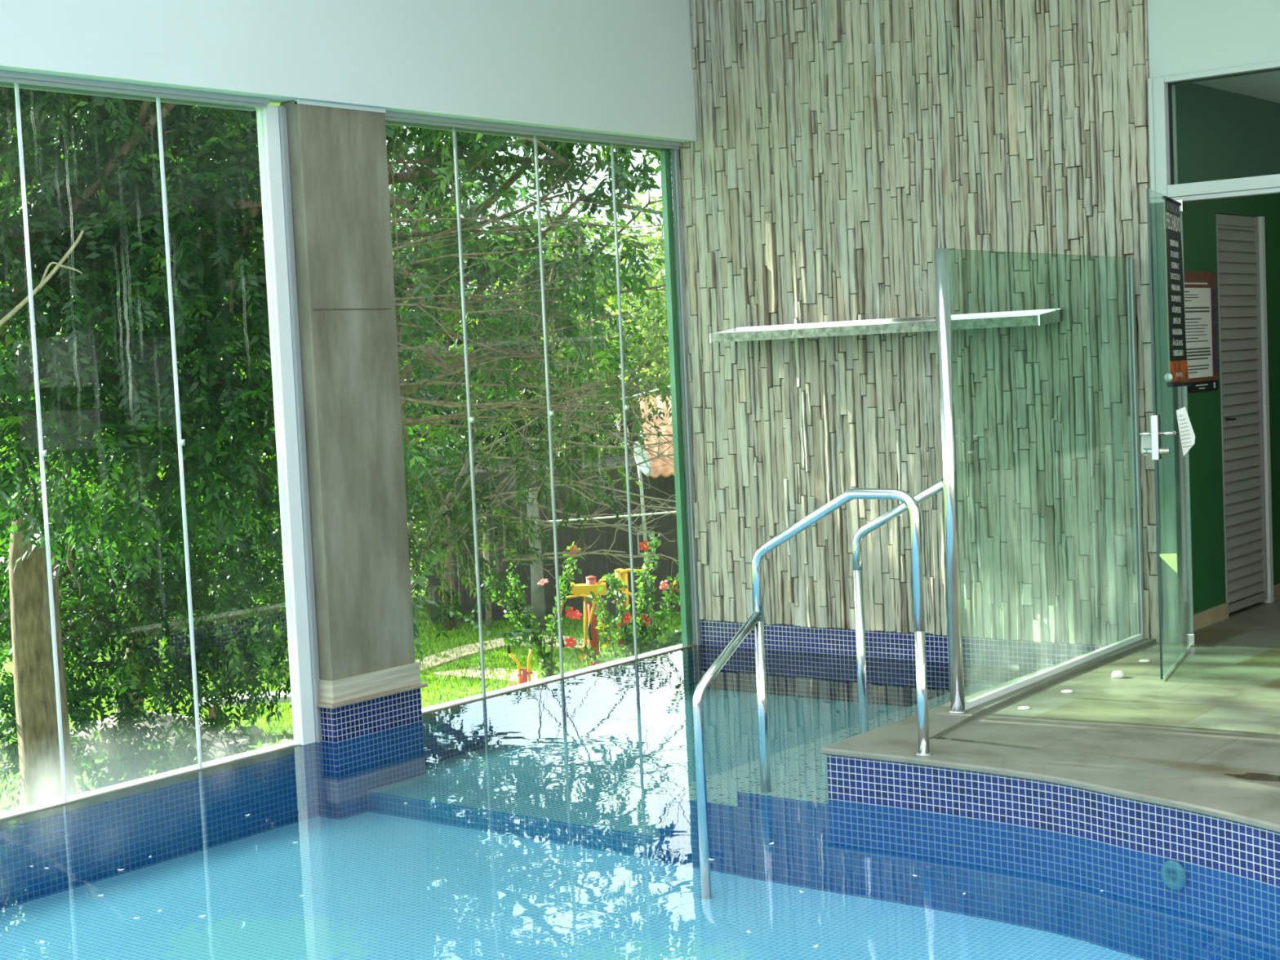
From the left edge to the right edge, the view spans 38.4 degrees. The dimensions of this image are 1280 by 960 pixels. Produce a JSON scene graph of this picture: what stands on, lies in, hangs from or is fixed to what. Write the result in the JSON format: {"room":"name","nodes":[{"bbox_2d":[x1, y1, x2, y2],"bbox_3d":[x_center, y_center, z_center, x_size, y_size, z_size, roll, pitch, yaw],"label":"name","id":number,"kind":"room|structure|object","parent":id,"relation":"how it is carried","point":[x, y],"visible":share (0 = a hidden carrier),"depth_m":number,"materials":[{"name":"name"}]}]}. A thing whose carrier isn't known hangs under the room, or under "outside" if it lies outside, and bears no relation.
{"room":"indoor swimming pool","nodes":[
{"label":"indoor swimming pool","id":0,"kind":"room"},
{"bbox_2d":[0,0,696,142],"bbox_3d":[-3.645,-1.933,5.001,0.360,1.260,12.196,0,5,38],"label":"wall","id":1,"kind":"structure","parent":0,"point":[623,68],"depth_m":8.00,"materials":[{"name":"white paint"}]},
{"bbox_2d":[0,70,299,829],"bbox_3d":[-3.193,0.009,5.506,0.105,2.722,5.475,0,5,38],"label":"window","id":2,"kind":"structure","parent":1,"relation":"in","point":[16,80],"depth_m":7.10,"materials":[{"name":"grey metal"}]},
{"bbox_2d":[384,111,697,720],"bbox_3d":[-0.441,-0.346,8.978,0.105,2.722,2.205,0,5,38],"label":"window","id":3,"kind":"structure","parent":1,"relation":"in","point":[396,118],"depth_m":8.96,"materials":[{"name":"grey metal"}]},
{"bbox_2d":[0,643,698,817],"bbox_3d":[-3.416,2.929,5.446,0.199,3.069,12.400,0,5,38],"label":"wall","id":4,"kind":"structure","parent":0,"point":[24,809],"depth_m":7.77,"materials":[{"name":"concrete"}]},
{"bbox_2d":[0,650,1145,959],"bbox_3d":[-1.224,1.548,3.567,5.680,0.338,12.000,0,5,38],"label":"swimming pool","id":5,"kind":"object","parent":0,"point":[602,766],"visible":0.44,"depth_m":6.82,"materials":[{"name":"blue liquid"}]},
{"bbox_2d":[280,99,427,819],"bbox_3d":[-1.222,-0.085,7.902,0.152,3.024,0.565,0,5,38],"label":"concrete column","id":6,"kind":"structure","parent":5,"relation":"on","point":[370,685],"depth_m":7.83,"materials":[{"name":"grey concrete"}]},
{"bbox_2d":[256,105,322,745],"bbox_3d":[-1.463,-0.217,7.688,0.075,2.668,0.107,0,5,38],"label":"window post","id":7,"kind":"object","parent":6,"relation":"attached to","point":[273,122],"visible":0.94,"depth_m":7.66,"materials":[{"name":"white metal"}]},
{"bbox_2d":[692,488,933,899],"bbox_3d":[0.581,0.742,6.259,0.750,1.408,0.372,0,5,38],"label":"handrail","id":8,"kind":"object","parent":5,"relation":"on","point":[755,621],"visible":1,"depth_m":6.36,"materials":[{"name":"metal"}]},
{"bbox_2d":[679,0,1159,706],"bbox_3d":[1.298,-0.920,9.100,2.685,4.308,0.240,0,5,38],"label":"wall","id":9,"kind":"structure","parent":0,"point":[839,144],"depth_m":8.96,"materials":[{"name":"stone"}]},
{"bbox_2d":[659,149,701,646],"bbox_3d":[0.218,-0.426,9.847,0.068,2.688,0.081,0,5,38],"label":"window frame","id":10,"kind":"structure","parent":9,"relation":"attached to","point":[665,157],"depth_m":9.83,"materials":[{"name":"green metal"}]},
{"bbox_2d":[709,308,1064,342],"bbox_3d":[1.160,-0.749,8.955,1.846,0.075,0.260,0,5,38],"label":"shelf","id":11,"kind":"object","parent":9,"relation":"attached to","point":[1037,317],"visible":0.95,"depth_m":8.87,"materials":[{"name":"metal"}]},
{"bbox_2d":[937,599,1279,787],"bbox_3d":[5.016,1.035,1.769,12.470,0.001,19.000,0,5,38],"label":"floor","id":12,"kind":"structure","parent":0,"point":[1216,712],"depth_m":6.81,"materials":[{"name":"stone tiles"}]},
{"bbox_2d":[1017,706,1030,710],"bbox_3d":[1.454,0.863,6.952,0.048,0.006,0.047,0,5,38],"label":"cap","id":13,"kind":"object","parent":12,"relation":"on","point":[1022,708],"visible":1,"depth_m":6.94,"materials":[{"name":"white plastic"}]},
{"bbox_2d":[1061,689,1073,693],"bbox_3d":[1.686,0.833,7.242,0.048,0.006,0.047,0,5,38],"label":"cap","id":14,"kind":"object","parent":12,"relation":"on","point":[1063,691],"visible":1,"depth_m":7.23,"materials":[{"name":"white plastic"}]},
{"bbox_2d":[1111,671,1124,678],"bbox_3d":[1.954,0.795,7.503,0.052,0.024,0.051,0,5,38],"label":"cap","id":15,"kind":"object","parent":12,"relation":"on","point":[1115,674],"visible":1,"depth_m":7.49,"materials":[{"name":"white plastic"}]},
{"bbox_2d":[1138,659,1150,662],"bbox_3d":[2.157,0.772,7.845,0.048,0.006,0.047,0,5,38],"label":"cap","id":16,"kind":"object","parent":12,"relation":"on","point":[1140,660],"visible":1,"depth_m":7.83,"materials":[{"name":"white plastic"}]},
{"bbox_2d":[1146,0,1279,78],"bbox_3d":[4.929,-1.071,6.234,6.566,3.960,0.196,0,5,38],"label":"wall","id":17,"kind":"structure","parent":0,"point":[1184,36],"depth_m":7.97,"materials":[{"name":"white paint"}]},
{"bbox_2d":[1138,60,1279,679],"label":"door","id":18,"kind":"structure","parent":17,"relation":"in","point":[1161,90],"depth_m":7.81,"materials":[{"name":"metal"}]},
{"bbox_2d":[1141,435,1151,455],"bbox_3d":[2.058,-0.145,7.453,0.048,0.095,0.002,-2,4,9],"label":"light switch","id":19,"kind":"object","parent":18,"relation":"hanging from","point":[1145,440],"visible":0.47,"depth_m":7.45,"materials":[{"name":"white plastic"}]},
{"bbox_2d":[1164,195,1191,386],"bbox_3d":[2.284,-0.794,7.808,0.039,0.803,0.453,-1,4,25],"label":"hanging banner","id":20,"kind":"object","parent":18,"relation":"hanging from","point":[1178,376],"visible":1,"depth_m":7.81,"materials":[{"name":"black plastic"}]},
{"bbox_2d":[1176,406,1195,455],"bbox_3d":[2.196,-0.195,7.384,0.072,0.200,0.006,-2,4,6],"label":"paper notice","id":21,"kind":"object","parent":18,"relation":"hanging from","point":[1187,435],"visible":1,"depth_m":7.38,"materials":[{"name":"white paper"}]},
{"bbox_2d":[1175,82,1279,613],"bbox_3d":[4.359,-0.670,10.053,3.800,2.720,5.000,0,5,38],"label":"wall","id":22,"kind":"structure","parent":0,"point":[1221,134],"depth_m":8.83,"materials":[{"name":"green paint"}]},
{"bbox_2d":[820,637,1279,833],"bbox_3d":[0.523,1.199,2.422,2.641,0.024,12.453,-1,4,21],"label":"trim","id":23,"kind":"structure","parent":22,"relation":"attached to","point":[1249,803],"depth_m":5.94,"materials":[{"name":"stone"}]},
{"bbox_2d":[933,248,1144,714],"bbox_3d":[1.678,-0.064,7.543,0.068,1.723,1.892,0,5,36],"label":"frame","id":24,"kind":"object","parent":23,"relation":"on","point":[958,704],"visible":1,"depth_m":6.82,"materials":[{"name":"metal"}]},
{"bbox_2d":[852,479,942,733],"bbox_3d":[1.001,0.530,6.993,0.427,1.076,0.037,0,5,40],"label":"handrail","id":25,"kind":"object","parent":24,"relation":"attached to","point":[936,487],"visible":0.92,"depth_m":7.10,"materials":[{"name":"metal"}]},
{"bbox_2d":[826,755,1279,959],"bbox_3d":[0.410,1.457,2.551,2.293,0.498,12.324,-1,4,21],"label":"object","id":26,"kind":"structure","parent":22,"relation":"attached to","point":[1041,855],"depth_m":5.81,"materials":[{"name":"blue tile"}]},
{"bbox_2d":[1160,860,1186,890],"bbox_3d":[1.577,1.170,5.430,0.018,0.089,0.090,-5,5,-36],"label":"inlet","id":27,"kind":"object","parent":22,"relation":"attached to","point":[1173,874],"visible":1,"depth_m":5.42,"materials":[{"name":"teal plastic"}]},
{"bbox_2d":[1183,271,1218,393],"bbox_3d":[2.624,-0.696,8.632,0.005,0.567,0.475,0,5,38],"label":"poster","id":28,"kind":"object","parent":22,"relation":"attached to","point":[1200,291],"visible":0.72,"depth_m":8.67,"materials":[{"name":"white paper"}]},
{"bbox_2d":[1193,583,1279,631],"bbox_3d":[2.982,0.618,9.087,0.012,0.075,1.580,0,5,38],"label":"baseboard","id":29,"kind":"structure","parent":22,"relation":"attached to","point":[1216,614],"depth_m":8.78,"materials":[{"name":"beige wood"}]},
{"bbox_2d":[1215,213,1274,613],"bbox_3d":[3.000,-0.329,9.108,0.106,1.959,0.603,0,5,38],"label":"door","id":30,"kind":"structure","parent":22,"relation":"in","point":[1240,240],"depth_m":9.13,"materials":[{"name":"grey paint"}]},
{"bbox_2d":[1191,71,1279,102],"bbox_3d":[4.301,-2.066,9.957,3.780,0.080,5.000,0,5,38],"label":"ceiling","id":31,"kind":"structure","parent":0,"point":[1264,86],"depth_m":8.73,"materials":[{"name":"white paint"}]},
{"label":"outside","id":32,"kind":"structure","parent":0,"visible":0},
{"bbox_2d":[534,511,675,523],"bbox_3d":[1.180,0.300,24.002,5.141,0.304,0.021,-3,4,1],"label":"overhead cable","id":33,"kind":"object","parent":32,"point":[661,513],"visible":0.21,"depth_m":24.04,"materials":[{"name":"white plastic"}]},
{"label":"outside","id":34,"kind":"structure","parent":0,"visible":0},
{"bbox_2d":[0,462,692,813],"bbox_3d":[-34.904,3.826,38.179,89.750,0.001,120.000,0,5,38],"label":"lawn","id":35,"kind":"structure","parent":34,"point":[5,802],"depth_m":27.95,"materials":[{"name":"green plant"}]},
{"bbox_2d":[8,493,77,808],"bbox_3d":[-5.361,1.971,16.591,0.692,3.720,0.682,0,5,38],"label":"trunk","id":36,"kind":"object","parent":35,"relation":"on","point":[34,686],"visible":0.41,"depth_m":16.42,"materials":[{"name":"brown plant"}]},
{"bbox_2d":[0,184,119,644],"bbox_3d":[-11.923,-1.106,36.043,5.082,10.180,5.950,-4,4,-20],"label":"tree","id":37,"kind":"object","parent":35,"relation":"on","point":[38,184],"visible":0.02,"depth_m":34.98,"materials":[{"name":"green plant"}]},
{"bbox_2d":[0,711,291,764],"bbox_3d":[-6.218,3.194,23.275,4.090,0.498,1.949,-3,4,2],"label":"heap","id":38,"kind":"object","parent":35,"relation":"on","point":[255,731],"visible":0.3,"depth_m":22.88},
{"bbox_2d":[0,388,292,811],"bbox_3d":[-4.965,1.396,18.438,4.922,4.683,2.698,-3,4,-12],"label":"bush","id":39,"kind":"object","parent":35,"relation":"on","point":[95,615],"visible":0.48,"depth_m":18.10,"materials":[{"name":"green plant"}]},
{"bbox_2d":[0,86,403,595],"bbox_3d":[-4.043,-1.355,15.427,6.288,10.413,4.002,-4,4,-19],"label":"broadleaf tree","id":40,"kind":"object","parent":35,"relation":"on","point":[115,197],"visible":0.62,"depth_m":14.81,"materials":[{"name":"green plant"}]},
{"bbox_2d":[0,230,88,326],"bbox_3d":[-4.783,-1.448,14.163,1.019,0.935,0.046,-4,4,-17],"label":"branch","id":41,"kind":"object","parent":40,"relation":"attached to","point":[45,279],"visible":0.99,"depth_m":14.21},
{"bbox_2d":[192,197,262,312],"bbox_3d":[-2.983,-1.878,15.134,1.410,0.962,0.120,-3,4,-10],"label":"branch","id":42,"kind":"object","parent":40,"relation":"attached to","point":[247,204],"visible":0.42,"depth_m":15.04,"materials":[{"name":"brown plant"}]},
{"bbox_2d":[133,300,283,613],"bbox_3d":[-8.162,-1.189,36.926,4.766,10.225,5.466,1,5,42],"label":"tree","id":43,"kind":"object","parent":35,"relation":"on","point":[226,300],"visible":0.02,"depth_m":36.71,"materials":[{"name":"green plant"}]},
{"bbox_2d":[0,102,485,754],"bbox_3d":[-6.096,-1.883,23.143,8.630,10.659,5.092,-3,4,-11],"label":"tree","id":44,"kind":"object","parent":35,"relation":"on","point":[403,192],"visible":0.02,"depth_m":23.04,"materials":[{"name":"green plant"}]},
{"bbox_2d":[198,690,291,731],"bbox_3d":[-5.030,3.080,24.151,1.500,0.500,0.440,-3,4,-4],"label":"garden bench","id":45,"kind":"object","parent":35,"relation":"on","point":[211,712],"visible":0.05,"depth_m":23.95,"materials":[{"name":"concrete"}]},
{"bbox_2d":[236,248,439,604],"bbox_3d":[-6.268,-0.820,37.404,4.797,9.502,6.424,-4,4,-13],"label":"tree","id":46,"kind":"object","parent":35,"relation":"on","point":[413,524],"visible":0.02,"depth_m":36.61,"materials":[{"name":"green plant"}]},
{"bbox_2d":[0,602,693,746],"bbox_3d":[-3.205,2.858,29.271,10.634,0.110,11.627,0,5,38],"label":"grass blades","id":47,"kind":"object","parent":35,"relation":"on","point":[574,627],"visible":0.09,"depth_m":29.04,"materials":[{"name":"green plant"}]},
{"bbox_2d":[437,506,457,631],"bbox_3d":[-3.470,1.588,32.875,0.288,2.209,0.274,0,5,38],"label":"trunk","id":48,"kind":"object","parent":35,"relation":"on","point":[448,577],"visible":0.42,"depth_m":32.80,"materials":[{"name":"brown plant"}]},
{"bbox_2d":[388,158,509,479],"bbox_3d":[-9.754,-6.116,77.238,9.220,15.970,9.496,-4,4,-16],"label":"tree","id":49,"kind":"object","parent":35,"relation":"on","point":[398,208],"visible":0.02,"depth_m":76.02,"materials":[{"name":"green plant"}]},
{"bbox_2d":[391,200,570,592],"bbox_3d":[-4.120,-1.202,38.045,5.732,9.801,4.937,-3,4,-3],"label":"tree","id":50,"kind":"object","parent":35,"relation":"on","point":[445,342],"visible":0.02,"depth_m":37.29,"materials":[{"name":"green plant"}]},
{"bbox_2d":[480,505,492,628],"bbox_3d":[-2.753,1.458,32.811,0.138,2.403,0.122,0,5,38],"label":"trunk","id":51,"kind":"object","parent":35,"relation":"on","point":[488,615],"visible":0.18,"depth_m":32.81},
{"bbox_2d":[427,666,554,682],"bbox_3d":[-1.528,2.942,27.467,3.610,0.020,1.060,0,5,38],"label":"bare patch","id":52,"kind":"object","parent":35,"relation":"on","point":[468,669],"visible":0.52,"depth_m":27.89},
{"bbox_2d":[481,542,585,677],"bbox_3d":[-1.556,1.956,27.152,1.556,2.060,0.453,-3,4,-5],"label":"shrub","id":53,"kind":"object","parent":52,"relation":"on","point":[545,658],"visible":0.79,"depth_m":27.13,"materials":[{"name":"green plant"}]},
{"bbox_2d":[537,577,548,585],"bbox_3d":[-1.429,1.483,27.063,0.167,0.083,0.175,0,32,31],"label":"flower","id":54,"kind":"object","parent":53,"relation":"on","point":[541,582],"depth_m":27.07,"materials":[{"name":"pink plant"}]},
{"bbox_2d":[564,607,576,618],"bbox_3d":[-1.033,1.961,27.096,0.167,0.175,0.083,-1,-8,19],"label":"flower","id":55,"kind":"object","parent":53,"relation":"on","point":[568,610],"depth_m":27.11,"materials":[{"name":"red plant"}]},
{"bbox_2d":[568,546,579,555],"bbox_3d":[-0.973,1.044,27.022,0.167,0.175,0.083,-2,-17,18],"label":"flower","id":56,"kind":"object","parent":53,"relation":"on","point":[575,548],"depth_m":27.05,"materials":[{"name":"red plant"}]},
{"bbox_2d":[571,609,582,620],"bbox_3d":[-0.924,1.981,27.103,0.167,0.175,0.083,-4,-31,-16],"label":"flower","id":57,"kind":"object","parent":53,"relation":"on","point":[575,614],"depth_m":27.11,"materials":[{"name":"red plant"}]},
{"bbox_2d":[414,635,599,671],"bbox_3d":[-2.788,2.855,29.639,4.514,0.030,2.635,-5,4,-32],"label":"garden path","id":58,"kind":"structure","parent":35,"relation":"on","point":[467,649],"depth_m":30.21,"materials":[{"name":"stone"}]},
{"bbox_2d":[430,164,607,460],"bbox_3d":[-4.976,-6.236,77.519,8.241,15.157,9.671,-3,4,-9],"label":"tree","id":59,"kind":"object","parent":35,"relation":"on","point":[524,189],"visible":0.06,"depth_m":76.88,"materials":[{"name":"green plant"}]},
{"bbox_2d":[506,635,533,686],"bbox_3d":[-1.673,2.637,26.373,0.500,0.782,0.700,-3,4,-4],"label":"machine","id":60,"kind":"object","parent":35,"relation":"on","point":[522,673],"visible":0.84,"depth_m":26.36,"materials":[{"name":"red metal"}]},
{"bbox_2d":[385,124,676,664],"bbox_3d":[-0.931,-0.255,14.238,4.085,8.059,3.315,-2,4,3],"label":"tree","id":61,"kind":"object","parent":35,"relation":"on","point":[562,153],"visible":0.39,"depth_m":13.83,"materials":[{"name":"green plant"}]},
{"bbox_2d":[387,127,675,532],"bbox_3d":[-0.792,-1.123,12.808,3.365,2.929,2.451,-1,4,28],"label":"leafy boughs","id":62,"kind":"object","parent":61,"relation":"attached to","point":[431,380],"visible":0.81,"depth_m":12.89,"materials":[{"name":"green plant"}]},
{"bbox_2d":[403,202,662,589],"bbox_3d":[-2.122,-1.109,38.183,5.502,9.491,5.487,-3,4,-9],"label":"tree","id":63,"kind":"object","parent":35,"relation":"on","point":[531,395],"visible":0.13,"depth_m":37.51,"materials":[{"name":"green plant"}]},
{"bbox_2d":[526,488,546,631],"bbox_3d":[-1.835,1.404,32.200,0.264,2.507,0.251,0,5,38],"label":"trunk","id":64,"kind":"object","parent":35,"relation":"on","point":[537,591],"visible":0.54,"depth_m":32.13,"materials":[{"name":"grey plant"}]},
{"bbox_2d":[402,292,682,639],"bbox_3d":[-1.316,0.738,20.081,4.088,5.386,3.202,-6,5,-38],"label":"tree","id":65,"kind":"object","parent":35,"relation":"on","point":[428,539],"visible":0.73,"depth_m":19.79,"materials":[{"name":"green plant"}]},
{"bbox_2d":[477,378,684,586],"bbox_3d":[0.041,0.001,20.160,3.518,2.314,2.252,-1,4,24],"label":"bare twigs","id":66,"kind":"object","parent":65,"relation":"hanging from","point":[526,557],"visible":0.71,"depth_m":20.13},
{"bbox_2d":[423,395,691,624],"bbox_3d":[0.974,0.336,35.206,9.922,3.980,4.850,-3,4,-2],"label":"house","id":67,"kind":"structure","parent":35,"relation":"on","point":[662,477],"depth_m":33.70,"materials":[{"name":"tile"}]},
{"bbox_2d":[500,205,668,457],"bbox_3d":[-1.810,-5.043,78.172,8.474,13.272,10.706,-3,4,-4],"label":"tree","id":68,"kind":"object","parent":35,"relation":"on","point":[597,232],"visible":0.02,"depth_m":77.31,"materials":[{"name":"green plant"}]},
{"bbox_2d":[560,575,609,666],"bbox_3d":[-0.815,2.174,27.808,0.840,1.440,0.338,-3,4,-4],"label":"exercise machine","id":69,"kind":"object","parent":35,"relation":"on","point":[584,590],"visible":0.55,"depth_m":27.74,"materials":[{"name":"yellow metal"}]},
{"bbox_2d":[519,239,681,457],"bbox_3d":[-0.098,-1.483,39.092,5.268,7.307,5.117,0,5,38],"label":"tree","id":70,"kind":"object","parent":35,"relation":"on","point":[651,312],"visible":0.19,"depth_m":38.22,"materials":[{"name":"green plant"}]},
{"bbox_2d":[564,586,642,665],"bbox_3d":[-0.540,2.267,27.055,1.157,1.374,0.422,-3,4,-8],"label":"shrub","id":71,"kind":"object","parent":35,"relation":"on","point":[600,614],"visible":0.77,"depth_m":27.03,"materials":[{"name":"green plant"}]},
{"bbox_2d":[564,636,576,648],"bbox_3d":[-1.009,2.380,26.881,0.167,0.175,0.083,-3,-1,-10],"label":"flower","id":72,"kind":"object","parent":71,"relation":"on","point":[573,642],"depth_m":26.90,"materials":[{"name":"red plant"}]},
{"bbox_2d":[577,181,680,439],"bbox_3d":[0.777,-3.110,44.875,5.287,9.711,3.936,-2,4,5],"label":"tree","id":73,"kind":"object","parent":35,"relation":"on","point":[659,240],"visible":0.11,"depth_m":44.53,"materials":[{"name":"green plant"}]},
{"bbox_2d":[613,566,649,646],"bbox_3d":[-0.098,2.070,30.022,0.588,1.294,0.218,-3,4,-4],"label":"exercise machine","id":74,"kind":"object","parent":35,"relation":"on","point":[620,573],"visible":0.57,"depth_m":29.92,"materials":[{"name":"yellow metal"}]},
{"bbox_2d":[613,288,666,417],"bbox_3d":[2.994,-4.326,77.660,8.732,10.913,9.034,0,5,38],"label":"tree","id":75,"kind":"object","parent":35,"relation":"on","point":[660,289],"visible":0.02,"depth_m":76.44,"materials":[{"name":"green plant"}]},
{"bbox_2d":[602,533,682,657],"bbox_3d":[0.117,1.863,27.115,1.294,2.157,0.497,-3,4,3],"label":"shrub","id":76,"kind":"object","parent":35,"relation":"on","point":[643,619],"visible":0.75,"depth_m":27.07,"materials":[{"name":"green plant"}]},
{"bbox_2d":[621,612,631,623],"bbox_3d":[-0.204,2.022,27.021,0.167,0.175,0.083,-1,-16,23],"label":"flower","id":77,"kind":"object","parent":76,"relation":"on","point":[624,615],"depth_m":27.04,"materials":[{"name":"red plant"}]},
{"bbox_2d":[639,540,650,551],"bbox_3d":[0.076,0.976,27.024,0.167,0.175,0.083,-3,14,-1],"label":"flower","id":78,"kind":"object","parent":76,"relation":"on","point":[644,545],"depth_m":27.05,"materials":[{"name":"red plant"}]},
{"bbox_2d":[640,615,651,625],"bbox_3d":[0.102,2.054,27.021,0.167,0.175,0.083,-4,-6,-15],"label":"flower","id":79,"kind":"object","parent":76,"relation":"on","point":[645,620],"depth_m":27.03,"materials":[{"name":"red plant"}]},
{"bbox_2d":[659,579,669,591],"bbox_3d":[0.346,1.546,27.086,0.167,0.175,0.083,0,-22,40],"label":"flower","id":80,"kind":"object","parent":76,"relation":"on","point":[663,585],"depth_m":27.11,"materials":[{"name":"pink plant"}]},
{"bbox_2d":[671,581,679,592],"bbox_3d":[0.541,1.572,27.071,0.167,0.175,0.083,-2,-2,4],"label":"flower","id":81,"kind":"object","parent":76,"relation":"on","point":[675,588],"depth_m":27.08,"materials":[{"name":"red plant"}]},
{"bbox_2d":[633,441,653,634],"bbox_3d":[0.099,0.995,30.909,0.208,3.305,0.628,-1,4,23],"label":"lamp post","id":82,"kind":"object","parent":35,"relation":"on","point":[639,459],"visible":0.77,"depth_m":30.93,"materials":[{"name":"grey metal"}]},
{"bbox_2d":[658,298,680,369],"bbox_3d":[2.826,-1.670,39.562,4.903,7.338,5.213,-3,4,-1],"label":"tree","id":83,"kind":"object","parent":35,"relation":"on","point":[665,335],"visible":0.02,"depth_m":40.35,"materials":[{"name":"green plant"}]},
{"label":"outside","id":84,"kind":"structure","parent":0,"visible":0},
{"bbox_2d":[604,385,670,404],"bbox_3d":[1.149,-1.358,21.981,3.468,0.810,0.017,-3,4,-2],"label":"overhead cable","id":85,"kind":"object","parent":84,"point":[606,402],"visible":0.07,"depth_m":21.96,"materials":[{"name":"white plastic"}]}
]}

